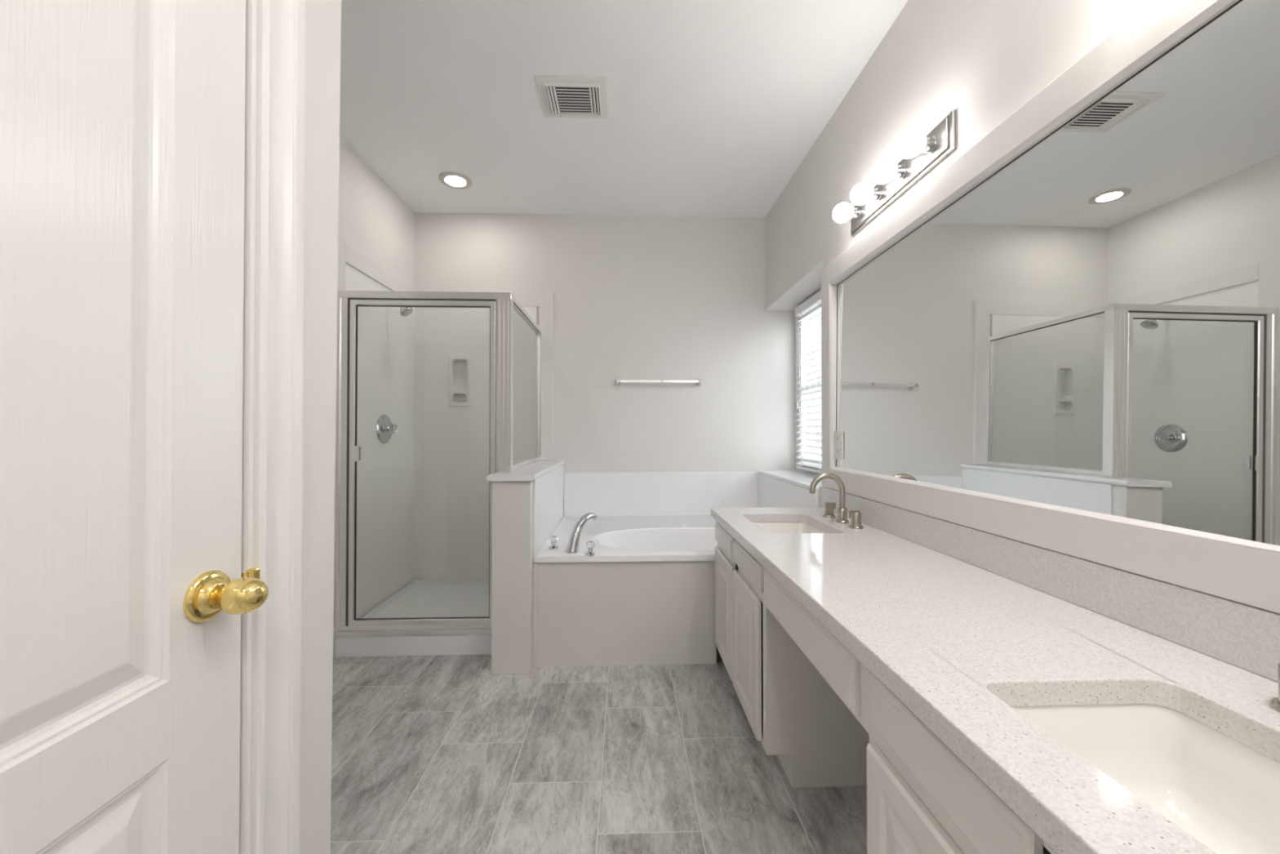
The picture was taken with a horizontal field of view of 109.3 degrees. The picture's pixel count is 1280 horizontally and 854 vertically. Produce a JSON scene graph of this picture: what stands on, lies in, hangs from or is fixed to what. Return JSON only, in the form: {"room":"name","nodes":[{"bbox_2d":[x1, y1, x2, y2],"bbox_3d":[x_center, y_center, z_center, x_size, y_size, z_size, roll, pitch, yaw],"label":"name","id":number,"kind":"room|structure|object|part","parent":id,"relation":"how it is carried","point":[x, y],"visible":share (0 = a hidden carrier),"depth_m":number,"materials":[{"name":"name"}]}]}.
{"room":"bathroom","nodes":[
{"label":"bathroom","id":0,"kind":"room"},
{"bbox_2d":[299,0,341,853],"bbox_3d":[-0.627,-0.210,-0.245,0.110,2.750,2.349,0,-1,-2],"label":"wall","id":1,"kind":"structure","parent":0,"point":[322,17],"depth_m":0.86,"materials":[{"name":"paint"}]},
{"bbox_2d":[0,0,268,853],"bbox_3d":[-0.576,0.144,0.315,0.112,2.028,0.762,0,-1,-2],"label":"door","id":2,"kind":"structure","parent":1,"relation":"in","point":[124,593],"depth_m":0.53,"materials":[{"name":"white wood"}]},
{"bbox_3d":[-0.562,0.237,0.639,0.063,0.050,0.050,0,-1,-2],"label":"knob","id":3,"kind":"part","parent":2,"relation":"part of","materials":[{"name":"gold metal"}]},
{"bbox_2d":[239,0,305,853],"bbox_3d":[-0.634,0.103,0.314,0.134,2.135,0.954,0,-1,-2],"label":"trim","id":4,"kind":"structure","parent":1,"relation":"attached to","point":[269,793],"depth_m":0.74,"materials":[{"name":"white paint"}]},
{"bbox_3d":[-0.608,0.244,0.701,0.032,0.050,0.015,0,-1,-2],"label":"strike plate","id":5,"kind":"part","parent":4,"relation":"part of","materials":[{"name":"gold metal"}]},
{"bbox_2d":[337,134,414,288],"bbox_3d":[-1.650,-0.189,2.021,0.120,2.750,2.507,0,-1,-2],"label":"wall","id":6,"kind":"structure","parent":0,"point":[375,221],"depth_m":2.76,"materials":[{"name":"paint"}]},
{"bbox_2d":[485,460,565,674],"bbox_3d":[-0.638,0.714,2.730,0.230,0.956,1.142,0,-1,-2],"label":"wall","id":7,"kind":"structure","parent":0,"point":[513,491],"depth_m":2.18,"materials":[{"name":"paint"}]},
{"bbox_2d":[330,647,866,853],"bbox_3d":[-0.133,1.216,0.959,3.300,0.080,4.947,0,-1,-2],"label":"floor","id":8,"kind":"structure","parent":0,"point":[437,753],"depth_m":1.56,"materials":[{"name":"grey tile"}]},
{"bbox_2d":[334,579,491,657],"bbox_3d":[-1.166,1.141,2.810,0.860,0.104,0.893,0,-1,-2],"label":"shower pan","id":9,"kind":"object","parent":8,"relation":"on","point":[420,597],"visible":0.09,"depth_m":2.72,"materials":[{"name":"white stone"}]},
{"bbox_2d":[333,290,541,636],"bbox_3d":[-1.144,0.190,2.812,0.902,1.796,0.910,0,-1,-2],"label":"shower enclosure","id":10,"kind":"object","parent":9,"relation":"on","point":[501,305],"visible":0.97,"depth_m":2.38,"materials":[{"name":"silver glass"}]},
{"bbox_3d":[-1.477,0.139,2.374,0.032,0.080,0.056,0,-1,-2],"label":"pull handle","id":11,"kind":"part","parent":10,"relation":"part of","materials":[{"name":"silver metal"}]},
{"bbox_3d":[-1.141,0.184,2.390,0.756,1.701,0.026,0,-1,-2],"label":"swing door","id":12,"kind":"part","parent":10,"relation":"part of","materials":[{"name":"clear glass"}]},
{"bbox_3d":[-0.714,-0.221,2.409,0.071,0.905,0.040,0,-1,-2],"label":"post","id":13,"kind":"part","parent":10,"relation":"part of","materials":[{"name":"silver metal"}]},
{"bbox_3d":[-0.715,-0.236,2.857,0.028,0.944,0.856,0,-1,-2],"label":"return frame","id":14,"kind":"part","parent":10,"relation":"part of","materials":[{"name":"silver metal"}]},
{"bbox_2d":[333,238,553,657],"bbox_3d":[-1.116,0.104,2.830,1.002,2.178,0.964,0,-1,-2],"label":"shower surround","id":15,"kind":"object","parent":8,"relation":"on","point":[423,493],"visible":0.74,"depth_m":3.26,"materials":[{"name":"white plastic"}]},
{"bbox_3d":[-1.606,0.104,2.802,0.020,2.178,0.942,0,-1,-2],"label":"trim","id":16,"kind":"part","parent":15,"relation":"part of","materials":[{"name":"white"}]},
{"bbox_3d":[-1.611,0.120,2.804,0.010,2.018,0.916,0,-1,-2],"label":"panel","id":17,"kind":"part","parent":15,"relation":"part of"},
{"bbox_2d":[376,413,398,443],"bbox_3d":[-1.569,0.012,2.856,0.078,0.184,0.184,0,-1,-2],"label":"shower valve","id":18,"kind":"object","parent":15,"relation":"attached to","point":[384,428],"visible":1,"depth_m":2.83,"materials":[{"name":"silver metal"}]},
{"bbox_3d":[-1.578,0.012,2.855,0.030,0.032,0.032,0,-1,-2],"label":"stem","id":19,"kind":"part","parent":18,"relation":"part of","materials":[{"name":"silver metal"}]},
{"bbox_3d":[-1.548,0.012,2.856,0.036,0.059,0.062,0,-1,-2],"label":"knob","id":20,"kind":"part","parent":18,"relation":"part of","materials":[{"name":"silver metal"}]},
{"bbox_2d":[400,306,413,316],"bbox_3d":[-1.528,-0.762,2.887,0.163,0.115,0.086,0,-1,-2],"label":"showerhead","id":21,"kind":"object","parent":15,"relation":"attached to","point":[404,311],"visible":0.51,"depth_m":2.87,"materials":[{"name":"silver metal"}]},
{"bbox_3d":[-1.191,0.124,3.282,0.882,2.018,0.010,0,-1,-2],"label":"panel","id":22,"kind":"part","parent":15,"relation":"part of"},
{"bbox_3d":[-1.121,-0.370,3.284,0.981,1.218,0.020,0,-1,-2],"label":"trim","id":23,"kind":"part","parent":15,"relation":"part of","materials":[{"name":"white"}]},
{"bbox_2d":[533,515,717,666],"bbox_3d":[0.169,0.914,2.786,1.429,0.558,1.053,0,-1,-2],"label":"bathtub","id":24,"kind":"object","parent":8,"relation":"on","point":[646,595],"visible":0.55,"depth_m":2.27,"materials":[{"name":"white plastic"}]},
{"bbox_2d":[548,512,596,555],"bbox_3d":[-0.352,0.553,2.357,0.255,0.191,0.228,0,-1,-2],"label":"tub faucet","id":25,"kind":"object","parent":24,"relation":"on","point":[573,544],"visible":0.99,"depth_m":2.33,"materials":[{"name":"silver metal"}]},
{"bbox_3d":[-0.455,0.622,2.391,0.052,0.033,0.052,0,-1,-2],"label":"handle","id":26,"kind":"part","parent":25,"relation":"part of","materials":[{"name":"silver metal"}]},
{"bbox_3d":[-0.455,0.592,2.392,0.040,0.035,0.040,0,-1,-24],"label":"knob","id":27,"kind":"part","parent":25,"relation":"part of","materials":[{"name":"white plastic"}]},
{"bbox_3d":[-0.300,0.553,2.381,0.066,0.191,0.217,0,-1,37],"label":"spout","id":28,"kind":"part","parent":25,"relation":"part of","materials":[{"name":"silver metal"}]},
{"bbox_3d":[-0.248,0.591,2.273,0.040,0.035,0.040,0,-1,-24],"label":"knob","id":29,"kind":"part","parent":25,"relation":"part of","materials":[{"name":"clear glass"}]},
{"bbox_3d":[-0.248,0.621,2.272,0.052,0.033,0.052,0,-1,-2],"label":"handle","id":30,"kind":"part","parent":25,"relation":"part of","materials":[{"name":"silver metal"}]},
{"bbox_2d":[714,521,869,787],"bbox_3d":[0.679,0.813,1.886,0.594,0.743,0.778,0,-1,-2],"label":"vanity cabinet","id":31,"kind":"object","parent":8,"relation":"on","point":[796,716],"visible":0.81,"depth_m":1.49,"materials":[{"name":"white paint"}]},
{"bbox_3d":[0.384,0.828,2.074,0.018,0.476,0.354,0,-1,-2],"label":"door","id":32,"kind":"part","parent":31,"relation":"part of","materials":[{"name":"white paint"}]},
{"bbox_3d":[0.384,0.513,2.079,0.018,0.090,0.349,0,-1,-2],"label":"drawer","id":33,"kind":"part","parent":31,"relation":"part of","materials":[{"name":"white paint"}]},
{"bbox_3d":[0.397,0.825,1.706,0.018,0.476,0.334,0,-1,-2],"label":"door","id":34,"kind":"part","parent":31,"relation":"part of","materials":[{"name":"white paint"}]},
{"bbox_3d":[0.397,0.510,1.698,0.018,0.090,0.360,0,-1,-2],"label":"drawer","id":35,"kind":"part","parent":31,"relation":"part of","materials":[{"name":"white paint"}]},
{"bbox_2d":[866,670,1056,853],"bbox_3d":[0.730,0.799,0.394,0.594,0.743,0.952,0,-1,-2],"label":"vanity cabinet","id":36,"kind":"object","parent":8,"relation":"on","point":[922,798],"visible":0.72,"depth_m":0.69,"materials":[{"name":"white paint"}]},
{"bbox_3d":[0.432,0.819,0.664,0.018,0.470,0.352,0,-1,-2],"label":"door","id":37,"kind":"part","parent":36,"relation":"part of","materials":[{"name":"white paint"}]},
{"bbox_2d":[711,506,1279,853],"bbox_3d":[0.690,0.414,1.056,0.588,0.040,2.472,0,-1,-2],"label":"countertop","id":38,"kind":"structure","parent":36,"relation":"on","point":[959,643],"depth_m":0.75,"materials":[{"name":"stone"}]},
{"bbox_2d":[753,521,826,533],"bbox_3d":[0.625,0.513,1.911,0.348,0.142,0.454,0,-1,-2],"label":"undermount sink","id":39,"kind":"object","parent":38,"relation":"in","point":[792,527],"visible":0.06,"depth_m":2.11,"materials":[{"name":"white ceramic"}]},
{"bbox_2d":[764,568,869,733],"bbox_3d":[0.658,0.511,1.184,0.504,0.151,0.627,0,-1,-2],"label":"apron panel","id":40,"kind":"object","parent":38,"relation":"attached to","point":[844,673],"visible":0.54,"depth_m":1.02,"materials":[{"name":"white paint"}]},
{"bbox_2d":[808,472,863,528],"bbox_3d":[0.797,0.297,1.924,0.169,0.210,0.290,0,-1,-2],"label":"widespread faucet","id":41,"kind":"object","parent":38,"relation":"on","point":[855,516],"visible":1,"depth_m":1.91,"materials":[{"name":"silver metal"}]},
{"bbox_3d":[0.790,0.270,1.915,0.153,0.154,0.025,0,-1,-2],"label":"spout","id":42,"kind":"part","parent":41,"relation":"part of","materials":[{"name":"silver metal"}]},
{"bbox_3d":[0.851,0.372,2.044,0.053,0.062,0.053,0,-1,-2],"label":"handle","id":43,"kind":"part","parent":41,"relation":"part of","materials":[{"name":"silver metal"}]},
{"bbox_3d":[0.853,0.352,2.030,0.046,0.030,0.008,0,-1,-2],"label":"lever","id":44,"kind":"part","parent":41,"relation":"part of","materials":[{"name":"silver metal"}]},
{"bbox_3d":[0.860,0.350,1.821,0.046,0.030,0.008,0,-1,-2],"label":"lever","id":45,"kind":"part","parent":41,"relation":"part of","materials":[{"name":"silver metal"}]},
{"bbox_3d":[0.859,0.370,1.807,0.053,0.062,0.053,0,-1,-2],"label":"handle","id":46,"kind":"part","parent":41,"relation":"part of","materials":[{"name":"silver metal"}]},
{"bbox_2d":[1010,703,1279,853],"bbox_3d":[0.672,0.500,0.498,0.348,0.142,0.454,0,-1,-2],"label":"undermount sink","id":47,"kind":"object","parent":38,"relation":"in","point":[1224,792],"visible":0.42,"depth_m":0.67,"materials":[{"name":"white ceramic"}]},
{"bbox_2d":[1269,662,1279,712],"bbox_3d":[0.846,0.284,0.497,0.169,0.210,0.290,0,-1,-2],"label":"widespread faucet","id":48,"kind":"object","parent":38,"relation":"on","point":[1274,703],"visible":1,"depth_m":0.63,"materials":[{"name":"silver metal"}]},
{"bbox_2d":[413,212,816,472],"bbox_3d":[-0.225,-0.177,3.383,3.061,2.750,0.120,0,-1,-2],"label":"wall","id":49,"kind":"structure","parent":0,"point":[635,297],"depth_m":3.34,"materials":[{"name":"paint"}]},
{"bbox_2d":[615,378,702,385],"bbox_3d":[0.137,-0.329,3.299,0.627,0.048,0.074,0,-1,-2],"label":"towel bar","id":50,"kind":"object","parent":49,"relation":"attached to","point":[618,381],"visible":1,"depth_m":3.27,"materials":[{"name":"silver metal"}]},
{"bbox_3d":[-0.159,-0.329,3.289,0.034,0.048,0.074,0,-1,-2],"label":"post","id":51,"kind":"part","parent":50,"relation":"part of","materials":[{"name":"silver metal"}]},
{"bbox_3d":[0.433,-0.329,3.309,0.034,0.048,0.074,0,-1,-2],"label":"post","id":52,"kind":"part","parent":50,"relation":"part of","materials":[{"name":"silver metal"}]},
{"bbox_2d":[533,464,817,561],"bbox_3d":[0.176,0.469,2.803,1.444,0.410,1.054,0,-1,-2],"label":"tub surround","id":53,"kind":"object","parent":49,"relation":"attached to","point":[558,494],"visible":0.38,"depth_m":3.31,"materials":[{"name":"white stone"}]},
{"bbox_3d":[-0.541,0.469,2.778,0.010,0.410,1.054,0,-1,-2],"label":"panel","id":54,"kind":"part","parent":53,"relation":"part of","materials":[{"name":"white stone"}]},
{"bbox_3d":[0.163,0.497,3.323,1.433,0.331,0.012,0,-1,-2],"label":"panel","id":55,"kind":"part","parent":53,"relation":"part of","materials":[{"name":"white stone"}]},
{"bbox_3d":[0.890,0.497,2.834,0.014,0.322,1.014,0,-1,-2],"label":"panel","id":56,"kind":"part","parent":53,"relation":"part of","materials":[{"name":"white stone"}]},
{"bbox_2d":[339,0,908,217],"bbox_3d":[-0.133,-1.624,0.984,3.300,0.100,4.947,0,-1,-2],"label":"ceiling","id":57,"kind":"structure","parent":0,"point":[714,106],"depth_m":2.15,"materials":[{"name":"paint"}]},
{"bbox_2d":[438,171,471,189],"bbox_3d":[-1.165,-1.553,2.869,0.196,0.010,0.196,0,-1,-2],"label":"recessed light","id":58,"kind":"object","parent":57,"relation":"in","point":[452,180],"visible":1,"depth_m":2.86,"materials":[{"name":"beige"}]},
{"bbox_2d":[533,75,608,119],"bbox_3d":[-0.314,-1.554,2.156,0.322,0.018,0.267,0,-1,-2],"label":"ceiling vent","id":59,"kind":"object","parent":57,"relation":"in","point":[560,96],"visible":1,"depth_m":2.13,"materials":[{"name":"white metal"}]},
{"bbox_2d":[764,0,1151,506],"bbox_3d":[1.173,-0.199,1.006,0.427,2.750,4.727,0,-1,-2],"label":"wall","id":60,"kind":"structure","parent":0,"point":[982,60],"depth_m":1.61,"materials":[{"name":"paint"}]},
{"bbox_2d":[757,470,822,491],"bbox_3d":[1.025,0.324,2.848,0.282,0.022,1.025,0,-1,-2],"label":"window sill","id":61,"kind":"structure","parent":60,"relation":"attached to","point":[803,479],"depth_m":2.88,"materials":[{"name":"white stone"}]},
{"bbox_2d":[794,303,822,475],"bbox_3d":[1.191,-0.278,2.858,0.050,1.183,1.027,0,-1,-2],"label":"window","id":62,"kind":"structure","parent":60,"relation":"in","point":[797,324],"depth_m":3.28,"materials":[{"name":"white plastic"}]},
{"bbox_2d":[795,289,822,473],"bbox_3d":[1.136,-0.279,2.830,0.064,1.141,0.814,0,-1,-2],"label":"window blind","id":63,"kind":"object","parent":62,"relation":"attached to","point":[815,300],"visible":0.52,"depth_m":3.03,"materials":[{"name":"white plastic"}]},
{"bbox_3d":[1.132,-0.262,3.103,0.054,1.085,0.026,0,-1,-2],"label":"ladder cord","id":64,"kind":"part","parent":63,"relation":"part of","materials":[{"name":"white fabric"}]},
{"bbox_3d":[1.141,0.280,2.825,0.040,0.022,0.805,0,-1,-2],"label":"rail","id":65,"kind":"part","parent":63,"relation":"part of","materials":[{"name":"white plastic"}]},
{"bbox_3d":[1.141,-0.264,2.833,0.054,1.085,0.026,0,-1,-2],"label":"ladder cord","id":66,"kind":"part","parent":63,"relation":"part of","materials":[{"name":"white fabric"}]},
{"bbox_3d":[1.192,-0.279,2.858,0.020,0.035,0.847,0,-1,-2],"label":"meeting rail","id":67,"kind":"part","parent":62,"relation":"part of","materials":[{"name":"white plastic"}]},
{"bbox_2d":[832,110,955,236],"bbox_3d":[0.915,-0.932,1.746,0.135,0.123,0.644,0,-1,-2],"label":"vanity light","id":68,"kind":"object","parent":60,"relation":"attached to","point":[920,153],"visible":1,"depth_m":1.64,"materials":[{"name":"silver metal"}]},
{"bbox_2d":[832,202,862,222],"bbox_3d":[0.897,-0.930,1.974,0.114,0.081,0.081,0,-1,-2],"label":"bulb","id":69,"kind":"object","parent":68,"relation":"attached to","point":[842,212],"depth_m":1.95,"materials":[{"name":"white glass"}]},
{"bbox_2d":[849,182,883,205],"bbox_3d":[0.902,-0.931,1.818,0.114,0.081,0.081,0,-1,-2],"label":"bulb","id":70,"kind":"object","parent":68,"relation":"attached to","point":[862,193],"depth_m":1.80,"materials":[{"name":"white glass"}]},
{"bbox_2d":[871,159,907,184],"bbox_3d":[0.907,-0.932,1.661,0.114,0.081,0.081,0,-1,-2],"label":"bulb","id":71,"kind":"object","parent":68,"relation":"attached to","point":[885,171],"depth_m":1.64,"materials":[{"name":"white glass"}]},
{"bbox_2d":[896,130,937,159],"bbox_3d":[0.913,-0.934,1.504,0.114,0.081,0.081,0,-1,-2],"label":"bulb","id":72,"kind":"object","parent":68,"relation":"attached to","point":[913,143],"depth_m":1.49,"materials":[{"name":"white glass"}]},
{"bbox_2d":[819,485,1279,682],"bbox_3d":[0.973,0.342,1.079,0.022,0.104,2.498,0,-1,-2],"label":"backsplash","id":73,"kind":"structure","parent":60,"relation":"attached to","point":[1246,637],"depth_m":0.93,"materials":[{"name":"stone"}]},
{"bbox_2d":[821,0,1279,613],"bbox_3d":[0.981,-0.259,1.110,0.046,1.098,2.388,0,-1,-2],"label":"wall mirror","id":74,"kind":"object","parent":60,"relation":"attached to","point":[1066,340],"visible":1,"depth_m":0.96,"materials":[{"name":"mirror"}]},
{"bbox_2d":[834,431,843,459],"bbox_3d":[0.941,0.086,2.150,0.010,0.130,0.078,0,-1,-2],"label":"wall outlet","id":75,"kind":"object","parent":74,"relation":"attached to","point":[838,435],"visible":1,"depth_m":2.14,"materials":[{"name":"white plastic"}]},
{"bbox_2d":[835,435,839,442],"bbox_3d":[0.938,0.057,2.151,0.003,0.034,0.034,0,-1,-2],"label":"receptacle","id":76,"kind":"object","parent":75,"relation":"attached to","point":[837,437],"depth_m":2.15,"materials":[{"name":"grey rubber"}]},
{"bbox_2d":[835,447,839,454],"bbox_3d":[0.938,0.115,2.150,0.003,0.034,0.034,0,-1,-2],"label":"receptacle","id":77,"kind":"object","parent":75,"relation":"attached to","point":[837,449],"depth_m":2.15,"materials":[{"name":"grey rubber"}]}
]}

